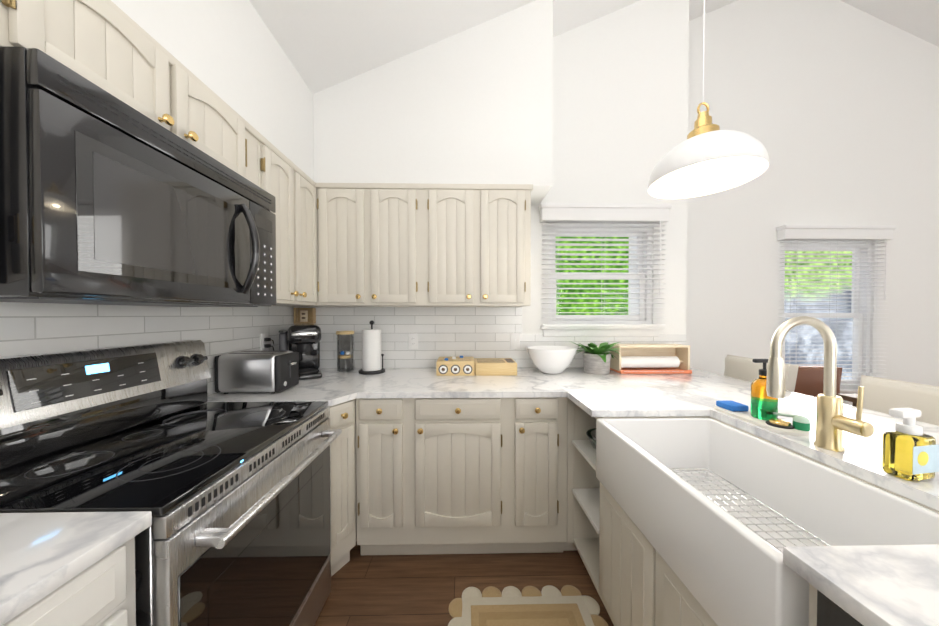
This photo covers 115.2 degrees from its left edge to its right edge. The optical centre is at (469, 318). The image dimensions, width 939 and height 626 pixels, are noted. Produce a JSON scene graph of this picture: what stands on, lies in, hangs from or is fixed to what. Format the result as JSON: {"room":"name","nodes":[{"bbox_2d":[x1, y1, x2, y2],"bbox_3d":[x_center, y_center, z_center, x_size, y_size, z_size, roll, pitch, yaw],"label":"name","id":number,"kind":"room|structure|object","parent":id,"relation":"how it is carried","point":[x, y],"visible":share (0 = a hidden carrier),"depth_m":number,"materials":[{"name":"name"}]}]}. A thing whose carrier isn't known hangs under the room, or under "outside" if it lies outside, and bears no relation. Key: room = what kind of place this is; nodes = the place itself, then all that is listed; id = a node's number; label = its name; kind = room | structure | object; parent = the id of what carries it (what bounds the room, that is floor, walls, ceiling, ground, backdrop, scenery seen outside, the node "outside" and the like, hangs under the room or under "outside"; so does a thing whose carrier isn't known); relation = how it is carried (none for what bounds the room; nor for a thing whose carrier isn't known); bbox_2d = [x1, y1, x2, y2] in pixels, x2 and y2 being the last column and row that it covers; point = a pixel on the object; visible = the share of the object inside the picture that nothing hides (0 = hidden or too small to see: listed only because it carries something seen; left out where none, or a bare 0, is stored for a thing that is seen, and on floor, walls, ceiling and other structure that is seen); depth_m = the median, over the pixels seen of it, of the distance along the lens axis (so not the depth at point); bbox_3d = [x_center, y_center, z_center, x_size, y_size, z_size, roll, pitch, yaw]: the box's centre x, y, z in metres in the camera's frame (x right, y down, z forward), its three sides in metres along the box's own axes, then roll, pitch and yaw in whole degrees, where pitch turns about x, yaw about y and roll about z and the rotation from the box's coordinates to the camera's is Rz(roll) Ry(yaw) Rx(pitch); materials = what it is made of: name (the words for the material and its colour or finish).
{"room":"kitchen","nodes":[
{"label":"kitchen","id":0,"kind":"room"},
{"bbox_2d":[111,0,313,180],"bbox_3d":[-1.110,-1.126,0.481,0.327,0.604,3.435,0,1,-1],"label":"wall","id":1,"kind":"structure","parent":0,"point":[232,54],"depth_m":1.26,"materials":[{"name":"paint"}]},
{"bbox_2d":[0,0,11,46],"bbox_3d":[-1.088,-0.440,0.297,0.352,0.756,0.548,0,1,-1],"label":"upper cabinet","id":2,"kind":"object","parent":1,"relation":"attached to","point":[5,5],"depth_m":0.60,"materials":[{"name":"paint"}]},
{"bbox_2d":[12,0,199,149],"bbox_3d":[-1.097,-0.686,0.775,0.352,0.276,0.407,0,1,-1],"label":"upper cabinet","id":3,"kind":"object","parent":1,"relation":"attached to","point":[111,48],"depth_m":0.78,"materials":[{"name":"paint"}]},
{"bbox_2d":[0,46,275,306],"bbox_3d":[-1.038,-0.295,0.966,0.476,0.498,0.753,0,1,-1],"label":"over-the-range microwave","id":4,"kind":"object","parent":3,"relation":"attached to","point":[106,198],"visible":1,"depth_m":0.71,"materials":[{"name":"black plastic"}]},
{"bbox_2d":[196,77,267,191],"bbox_3d":[-1.103,-0.690,1.105,0.352,0.276,0.465,0,1,-1],"label":"upper cabinet","id":5,"kind":"object","parent":1,"relation":"attached to","point":[222,134],"depth_m":1.16,"materials":[{"name":"paint"}]},
{"bbox_2d":[268,141,323,306],"bbox_3d":[-1.112,-0.457,1.596,0.352,0.756,0.504,0,1,-1],"label":"upper cabinet","id":6,"kind":"object","parent":1,"relation":"attached to","point":[295,193],"depth_m":1.61,"materials":[{"name":"paint"}]},
{"bbox_2d":[314,541,613,625],"bbox_3d":[2.993,1.369,-0.378,8.900,0.100,6.700,0,1,-1],"label":"floor","id":7,"kind":"structure","parent":0,"point":[399,590],"depth_m":1.47,"materials":[{"name":"brown wood"}]},
{"bbox_2d":[3,537,135,625],"bbox_3d":[-0.957,0.868,0.331,0.616,0.884,0.547,0,1,-1],"label":"base cabinet","id":8,"kind":"object","parent":7,"relation":"on","point":[102,592],"visible":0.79,"depth_m":0.50,"materials":[{"name":"beige wood"}]},
{"bbox_2d":[0,511,151,625],"bbox_3d":[-0.941,0.418,-0.306,0.623,0.030,1.816,0,1,-1],"label":"countertop","id":9,"kind":"structure","parent":8,"relation":"on","point":[42,555],"depth_m":0.52,"materials":[{"name":"stone"}]},
{"bbox_2d":[0,340,341,625],"bbox_3d":[-0.913,0.701,0.997,0.702,1.200,0.760,0,1,-1],"label":"range","id":10,"kind":"object","parent":7,"relation":"on","point":[234,498],"visible":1,"depth_m":0.87,"materials":[{"name":"silver metal"}]},
{"bbox_2d":[329,399,356,575],"bbox_3d":[-0.945,0.849,1.803,0.694,0.884,0.836,0,1,-1],"label":"base cabinet","id":11,"kind":"object","parent":7,"relation":"on","point":[342,416],"visible":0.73,"depth_m":1.49,"materials":[{"name":"paint"}]},
{"bbox_2d":[356,397,567,554],"bbox_3d":[-0.043,0.848,1.880,1.115,0.884,0.716,0,1,-1],"label":"base cabinet","id":12,"kind":"object","parent":7,"relation":"on","point":[461,475],"visible":0.94,"depth_m":1.56,"materials":[{"name":"paint"}]},
{"bbox_2d":[448,585,607,625],"bbox_3d":[0.252,1.294,0.951,0.678,0.016,0.978,0,1,-1],"label":"jute rug","id":13,"kind":"object","parent":7,"relation":"on","point":[567,605],"visible":1,"depth_m":1.32,"materials":[{"name":"beige wicker"}]},
{"bbox_2d":[563,398,590,565],"bbox_3d":[0.907,0.848,1.924,0.784,0.884,0.662,0,1,-1],"label":"base cabinet","id":14,"kind":"object","parent":7,"relation":"on","point":[578,421],"depth_m":1.59,"materials":[{"name":"paint"}]},
{"bbox_2d":[207,368,715,416],"bbox_3d":[-0.151,0.392,1.733,2.280,0.030,0.995,0,1,-1],"label":"countertop","id":15,"kind":"structure","parent":14,"relation":"on","point":[614,389],"depth_m":1.59,"materials":[{"name":"stone"}]},
{"bbox_2d":[215,351,298,393],"bbox_3d":[-1.102,0.278,1.580,0.345,0.202,0.195,0,1,-1],"label":"toaster","id":16,"kind":"object","parent":15,"relation":"on","point":[272,372],"visible":1,"depth_m":1.48,"materials":[{"name":"silver metal"}]},
{"bbox_2d":[279,324,321,379],"bbox_3d":[-1.098,0.207,1.937,0.237,0.335,0.291,0,1,-29],"label":"coffee maker","id":17,"kind":"object","parent":15,"relation":"on","point":[303,340],"visible":0.75,"depth_m":1.86,"materials":[{"name":"black plastic"}]},
{"bbox_2d":[336,331,353,371],"bbox_3d":[-0.880,0.230,2.111,0.120,0.284,0.120,0,1,-1],"label":"glass jar","id":18,"kind":"object","parent":15,"relation":"on","point":[344,355],"visible":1,"depth_m":2.08,"materials":[{"name":"clear glass"}]},
{"bbox_2d":[358,320,384,374],"bbox_3d":[-0.676,0.192,2.064,0.176,0.360,0.176,0,1,-1],"label":"towel stand","id":19,"kind":"object","parent":15,"relation":"on","point":[372,361],"visible":1,"depth_m":2.01,"materials":[{"name":"white paper"}]},
{"bbox_2d":[436,356,516,375],"bbox_3d":[0.046,0.318,2.063,0.530,0.108,0.232,0,1,-1],"label":"organizer","id":20,"kind":"object","parent":15,"relation":"on","point":[459,366],"visible":1,"depth_m":1.95,"materials":[{"name":"brown wood"}]},
{"bbox_2d":[527,346,576,373],"bbox_3d":[0.565,0.286,2.054,0.340,0.173,0.279,0,1,-1],"label":"bowl","id":21,"kind":"object","parent":15,"relation":"on","point":[552,359],"visible":1,"depth_m":1.96,"materials":[{"name":"white ceramic"}]},
{"bbox_2d":[569,341,620,374],"bbox_3d":[0.867,0.265,2.058,0.352,0.214,0.355,0,1,-1],"label":"plant pot","id":22,"kind":"object","parent":15,"relation":"on","point":[596,360],"visible":0.98,"depth_m":1.99,"materials":[{"name":"ceramic"}]},
{"bbox_2d":[586,428,595,449],"bbox_3d":[0.668,0.600,1.419,0.210,0.090,0.210,0,1,-1],"label":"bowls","id":23,"kind":"object","parent":14,"relation":"in","point":[591,434],"visible":0.04,"depth_m":1.44,"materials":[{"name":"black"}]},
{"bbox_2d":[592,368,938,625],"bbox_3d":[1.114,0.407,0.540,1.163,0.030,3.429,0,1,-1],"label":"countertop","id":24,"kind":"structure","parent":14,"relation":"on","point":[876,585],"depth_m":0.66,"materials":[{"name":"stone"}]},
{"bbox_2d":[610,344,691,373],"bbox_3d":[1.266,0.278,2.097,0.490,0.188,0.160,0,1,-1],"label":"stand","id":25,"kind":"object","parent":24,"relation":"on","point":[651,359],"visible":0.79,"depth_m":2.06,"materials":[{"name":"beige wood"}]},
{"bbox_2d":[714,359,810,435],"bbox_3d":[1.089,0.268,1.131,0.114,0.234,0.307,0,1,-1],"label":"soap tray set","id":26,"kind":"object","parent":24,"relation":"on","point":[763,413],"visible":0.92,"depth_m":1.09,"materials":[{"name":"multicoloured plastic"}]},
{"bbox_2d":[596,418,938,625],"bbox_3d":[0.776,0.543,0.888,0.485,0.248,0.725,0,1,-1],"label":"farmhouse sink","id":27,"kind":"object","parent":24,"relation":"in","point":[720,515],"visible":0.92,"depth_m":0.83,"materials":[{"name":"white ceramic"}]},
{"bbox_2d":[766,316,873,451],"bbox_3d":[1.006,0.190,0.867,0.216,0.396,0.115,0,1,-1],"label":"faucet","id":28,"kind":"object","parent":24,"relation":"on","point":[833,423],"visible":1,"depth_m":0.88,"materials":[{"name":"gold metal"}]},
{"bbox_2d":[882,408,938,480],"bbox_3d":[1.082,0.306,0.734,0.086,0.168,0.054,0,1,-9],"label":"soap dispenser","id":29,"kind":"object","parent":24,"relation":"on","point":[910,450],"visible":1,"depth_m":0.72,"materials":[{"name":"yellow plastic"}]},
{"bbox_2d":[591,416,789,625],"bbox_3d":[0.930,0.858,1.091,0.770,0.884,0.393,0,1,-1],"label":"base cabinet","id":30,"kind":"object","parent":7,"relation":"on","point":[636,580],"depth_m":1.10,"materials":[{"name":"paint"}]},
{"bbox_2d":[724,355,798,391],"bbox_3d":[1.756,0.781,2.032,0.492,1.016,0.433,0,1,-1],"label":"stool","id":31,"kind":"object","parent":7,"relation":"on","point":[742,368],"visible":0.1,"depth_m":2.04,"materials":[{"name":"beige fabric"}]},
{"bbox_2d":[647,450,938,625],"bbox_3d":[0.937,0.863,0.708,0.770,0.884,0.374,0,1,-1],"label":"base cabinet","id":32,"kind":"object","parent":7,"relation":"on","point":[669,603],"depth_m":0.82,"materials":[{"name":"paint"}]},
{"bbox_2d":[809,584,816,625],"bbox_3d":[0.966,0.877,-0.326,0.750,0.884,1.691,0,1,-1],"label":"base cabinet","id":33,"kind":"object","parent":7,"relation":"on","point":[812,590],"depth_m":0.50,"materials":[{"name":"paint"}]},
{"bbox_2d":[817,590,862,625],"bbox_3d":[0.567,0.873,0.182,0.030,0.879,0.602,0,1,-1],"label":"dishwasher","id":34,"kind":"object","parent":33,"relation":"in","point":[830,612],"visible":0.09,"depth_m":0.46,"materials":[{"name":"black metal"}]},
{"bbox_2d":[794,366,841,396],"bbox_3d":[2.941,0.849,2.385,0.520,0.871,0.480,0,1,-1],"label":"dining chair","id":35,"kind":"object","parent":7,"relation":"on","point":[809,380],"visible":0.06,"depth_m":2.55,"materials":[{"name":"brown leather"}]},
{"bbox_2d":[836,394,857,406],"bbox_3d":[3.369,0.912,1.704,1.570,0.760,0.820,0,1,-1],"label":"dining table","id":36,"kind":"object","parent":7,"relation":"on","point":[850,397],"visible":0.17,"depth_m":2.04,"materials":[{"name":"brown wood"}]},
{"bbox_2d":[860,375,938,425],"bbox_3d":[1.770,0.791,1.273,0.492,1.016,0.433,0,1,-1],"label":"chair","id":37,"kind":"object","parent":7,"relation":"on","point":[883,395],"visible":0.12,"depth_m":1.33,"materials":[{"name":"beige fabric"}]},
{"bbox_2d":[324,0,688,368],"bbox_3d":[0.106,-1.068,2.455,3.075,4.700,0.464,0,1,-1],"label":"wall","id":38,"kind":"structure","parent":0,"point":[620,103],"depth_m":2.24,"materials":[{"name":"paint"}]},
{"bbox_2d":[0,302,295,395],"bbox_3d":[-1.272,0.140,0.495,0.005,0.505,3.436,0,1,-1],"label":"tile backsplash","id":39,"kind":"structure","parent":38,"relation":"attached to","point":[41,328],"depth_m":1.14,"materials":[{"name":"white tile"}]},
{"bbox_2d":[260,333,273,350],"bbox_3d":[-1.262,0.152,1.878,0.063,0.116,0.072,0,1,-1],"label":"electrical outlet","id":40,"kind":"object","parent":39,"relation":"attached to","point":[265,339],"visible":0.85,"depth_m":1.86,"materials":[{"name":"white plastic"}]},
{"bbox_2d":[315,183,422,306],"bbox_3d":[-0.630,-0.462,2.026,0.668,0.756,0.371,0,1,-1],"label":"upper cabinet","id":41,"kind":"object","parent":38,"relation":"attached to","point":[416,245],"depth_m":1.85,"materials":[{"name":"paint"}]},
{"bbox_2d":[313,0,552,205],"bbox_3d":[-0.226,-1.471,2.038,1.497,1.253,0.345,0,1,-1],"label":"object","id":42,"kind":"structure","parent":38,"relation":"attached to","point":[473,105],"depth_m":1.87,"materials":[{"name":"paint"}]},
{"bbox_2d":[423,184,532,306],"bbox_3d":[0.044,-0.462,2.038,0.680,0.756,0.371,0,1,-1],"label":"upper cabinet","id":43,"kind":"object","parent":38,"relation":"attached to","point":[477,237],"depth_m":1.86,"materials":[{"name":"paint"}]},
{"bbox_2d":[296,307,685,368],"bbox_3d":[0.185,0.142,2.237,2.922,0.457,0.006,0,1,-1],"label":"tile backsplash","id":44,"kind":"structure","parent":38,"relation":"attached to","point":[476,332],"depth_m":2.23,"materials":[{"name":"white tile"}]},
{"bbox_2d":[294,308,315,323],"bbox_3d":[-1.206,-0.021,2.183,0.140,0.118,0.045,0,1,-1],"label":"electrical outlet","id":45,"kind":"object","parent":44,"relation":"attached to","point":[304,315],"visible":1,"depth_m":2.17,"materials":[{"name":"brown wood"}]},
{"bbox_2d":[408,333,417,348],"bbox_3d":[-0.420,0.167,2.219,0.072,0.116,0.008,0,1,-1],"label":"outlet","id":46,"kind":"object","parent":44,"relation":"attached to","point":[412,340],"visible":1,"depth_m":2.22,"materials":[{"name":"white plastic"}]},
{"bbox_2d":[510,333,519,348],"bbox_3d":[0.340,0.167,2.229,0.072,0.116,0.017,0,1,-1],"label":"light switch","id":47,"kind":"object","parent":44,"relation":"attached to","point":[514,340],"visible":1,"depth_m":2.23,"materials":[{"name":"white plastic"}]},
{"bbox_2d":[539,203,671,336],"bbox_3d":[0.993,-0.352,2.265,0.954,0.973,0.208,0,1,-1],"label":"window","id":48,"kind":"structure","parent":38,"relation":"in","point":[638,221],"depth_m":2.21,"materials":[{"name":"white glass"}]},
{"bbox_2d":[555,237,628,314],"bbox_3d":[0.979,-0.395,2.994,2.400,2.470,0.550,0,1,-1],"label":"foliage","id":49,"kind":"object","parent":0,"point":[592,286],"depth_m":3.27,"materials":[{"name":"green plant"}]},
{"bbox_2d":[249,0,938,93],"bbox_3d":[2.993,-2.172,-0.424,8.800,2.027,6.600,0,1,-1],"label":"ceiling","id":50,"kind":"structure","parent":0,"point":[324,44],"depth_m":1.72,"materials":[{"name":"paint"}]},
{"bbox_2d":[647,0,768,198],"bbox_3d":[0.937,-1.380,1.189,0.380,1.654,0.380,0,1,-1],"label":"pendant lamp","id":51,"kind":"object","parent":50,"relation":"hanging from","point":[707,157],"visible":1,"depth_m":1.18,"materials":[{"name":"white metal"}]},
{"bbox_2d":[628,0,938,405],"bbox_3d":[4.410,-1.073,2.828,5.785,4.700,0.120,0,1,-1],"label":"wall","id":52,"kind":"structure","parent":0,"point":[832,106],"depth_m":2.74,"materials":[{"name":"paint"}]},
{"bbox_2d":[776,225,895,393],"bbox_3d":[3.324,-0.049,2.777,1.014,1.583,0.208,0,1,-1],"label":"window blind","id":53,"kind":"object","parent":52,"relation":"in","point":[856,240],"depth_m":2.72,"materials":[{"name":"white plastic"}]},
{"label":"outside","id":54,"kind":"structure","parent":0,"visible":0},
{"bbox_2d":[784,251,852,378],"bbox_3d":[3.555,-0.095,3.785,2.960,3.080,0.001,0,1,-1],"label":"foliage","id":55,"kind":"object","parent":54,"point":[807,351],"depth_m":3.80,"materials":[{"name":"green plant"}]}
]}

